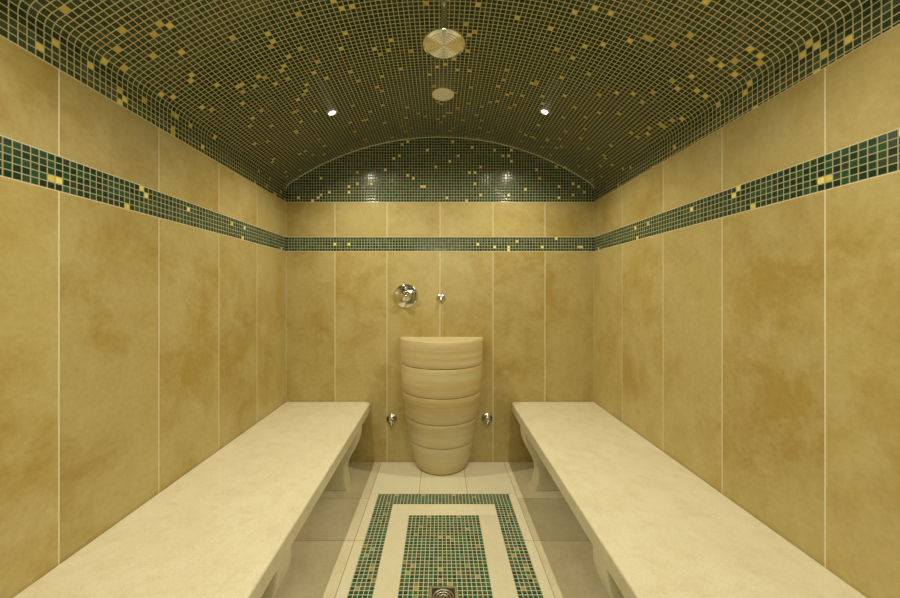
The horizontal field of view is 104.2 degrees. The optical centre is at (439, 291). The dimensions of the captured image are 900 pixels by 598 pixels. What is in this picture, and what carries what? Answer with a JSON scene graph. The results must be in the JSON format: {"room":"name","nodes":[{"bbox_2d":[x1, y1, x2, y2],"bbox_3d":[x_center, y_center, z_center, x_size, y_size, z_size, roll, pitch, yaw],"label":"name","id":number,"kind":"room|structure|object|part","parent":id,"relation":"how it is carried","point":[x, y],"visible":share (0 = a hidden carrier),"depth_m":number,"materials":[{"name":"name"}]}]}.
{"room":"spa","nodes":[
{"label":"spa","id":0,"kind":"room"},
{"bbox_2d":[0,35,285,597],"bbox_3d":[-1.172,0.294,0.812,0.080,1.912,3.524,0,0,0],"label":"wall","id":1,"kind":"structure","parent":0,"point":[143,277],"depth_m":1.20,"materials":[{"name":"stone"}]},
{"bbox_2d":[286,137,593,461],"bbox_3d":[0.000,0.055,2.612,2.265,2.390,0.082,0,0,0],"label":"wall","id":2,"kind":"structure","parent":0,"point":[505,233],"depth_m":2.57,"materials":[{"name":"stone"}]},
{"bbox_2d":[387,414,396,426],"bbox_3d":[-0.353,0.936,2.554,0.079,0.082,0.039,0,0,0],"label":"steam nozzle","id":3,"kind":"object","parent":2,"relation":"attached to","point":[391,418],"visible":1,"depth_m":2.56,"materials":[{"name":"metal"}]},
{"bbox_2d":[394,284,417,307],"bbox_3d":[-0.250,0.029,2.546,0.176,0.176,0.054,0,0,0],"label":"mixer valve","id":4,"kind":"object","parent":2,"relation":"attached to","point":[405,295],"visible":1,"depth_m":2.56,"materials":[{"name":"silver metal"}]},
{"bbox_2d":[437,294,444,301],"bbox_3d":[0.007,0.044,2.556,0.062,0.062,0.034,0,0,0],"label":"spout","id":5,"kind":"object","parent":2,"relation":"attached to","point":[440,297],"visible":1,"depth_m":2.56,"materials":[{"name":"metal"}]},
{"bbox_2d":[482,413,491,425],"bbox_3d":[0.346,0.928,2.554,0.079,0.082,0.039,0,0,0],"label":"steam nozzle","id":6,"kind":"object","parent":2,"relation":"attached to","point":[487,417],"visible":1,"depth_m":2.56,"materials":[{"name":"metal"}]},
{"bbox_2d":[274,462,609,597],"bbox_3d":[0.000,1.290,0.812,2.425,0.080,3.684,0,0,0],"label":"floor","id":7,"kind":"structure","parent":0,"point":[398,529],"depth_m":1.76,"materials":[{"name":"tile"}]},
{"bbox_2d":[13,402,369,597],"bbox_3d":[-0.819,1.028,1.011,0.624,0.445,3.122,0,0,0],"label":"stone bench","id":8,"kind":"object","parent":7,"relation":"on","point":[228,527],"visible":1,"depth_m":1.22,"materials":[{"name":"stone"}]},
{"bbox_3d":[-0.822,1.062,1.160,0.618,0.377,0.110,0,0,0],"label":"leg","id":9,"kind":"part","parent":8,"relation":"part of","materials":[{"name":"stone"}]},
{"bbox_3d":[-0.822,1.062,2.250,0.618,0.377,0.110,0,0,0],"label":"leg","id":10,"kind":"part","parent":8,"relation":"part of","materials":[{"name":"stone"}]},
{"bbox_2d":[400,337,482,474],"bbox_3d":[0.011,0.790,2.420,0.612,0.920,0.306,0,0,0],"label":"basin","id":11,"kind":"object","parent":7,"relation":"on","point":[441,377],"visible":1,"depth_m":2.34,"materials":[{"name":"stone"}]},
{"bbox_2d":[429,586,457,597],"bbox_3d":[0.014,1.248,1.425,0.116,0.004,0.116,0,0,0],"label":"floor drain","id":12,"kind":"object","parent":7,"relation":"on","point":[435,591],"visible":1,"depth_m":1.46,"materials":[{"name":"metal"}]},
{"bbox_2d":[512,402,866,597],"bbox_3d":[0.827,1.028,1.011,0.609,0.445,3.122,0,0,0],"label":"stone bench","id":13,"kind":"object","parent":7,"relation":"on","point":[655,528],"visible":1,"depth_m":1.22,"materials":[{"name":"stone"}]},
{"bbox_3d":[0.830,1.062,2.250,0.603,0.377,0.110,0,0,0],"label":"leg","id":14,"kind":"part","parent":13,"relation":"part of","materials":[{"name":"stone"}]},
{"bbox_3d":[0.830,1.062,1.160,0.603,0.377,0.110,0,0,0],"label":"leg","id":15,"kind":"part","parent":13,"relation":"part of","materials":[{"name":"stone"}]},
{"bbox_2d":[0,0,899,201],"bbox_3d":[0.000,-0.931,0.812,2.385,0.538,3.524,0,0,0],"label":"ceiling","id":16,"kind":"structure","parent":0,"point":[627,86],"depth_m":1.48,"materials":[{"name":"tile"}]},
{"bbox_2d":[326,108,337,115],"bbox_3d":[-0.624,-1.039,2.020,0.067,0.031,0.070,0,0,0],"label":"recessed light","id":17,"kind":"object","parent":16,"relation":"in","point":[331,112],"visible":1,"depth_m":2.02,"materials":[{"name":"white glass"}]},
{"bbox_2d":[432,88,453,100],"bbox_3d":[0.017,-1.140,2.020,0.130,0.012,0.130,0,0,0],"label":"ceiling speaker","id":18,"kind":"object","parent":16,"relation":"attached to","point":[441,94],"depth_m":2.01},
{"bbox_2d":[422,0,465,58],"bbox_3d":[0.015,-1.027,1.300,0.163,0.234,0.163,0,0,0],"label":"shower head","id":19,"kind":"object","parent":16,"relation":"attached to","point":[443,42],"visible":1,"depth_m":1.29},
{"bbox_3d":[0.015,-0.932,1.300,0.163,0.045,0.163,0,0,0],"label":"spray plate","id":20,"kind":"part","parent":19,"relation":"part of","materials":[{"name":"silver metal"}]},
{"bbox_2d":[539,107,550,114],"bbox_3d":[0.606,-1.045,2.020,0.067,0.031,0.070,0,0,0],"label":"recessed light","id":21,"kind":"object","parent":16,"relation":"in","point":[545,111],"visible":0.99,"depth_m":2.02,"materials":[{"name":"white glass"}]},
{"bbox_2d":[594,23,899,597],"bbox_3d":[1.172,0.294,0.812,0.080,1.912,3.524,0,0,0],"label":"wall","id":22,"kind":"structure","parent":0,"point":[747,281],"depth_m":1.16,"materials":[{"name":"stone"}]}
]}

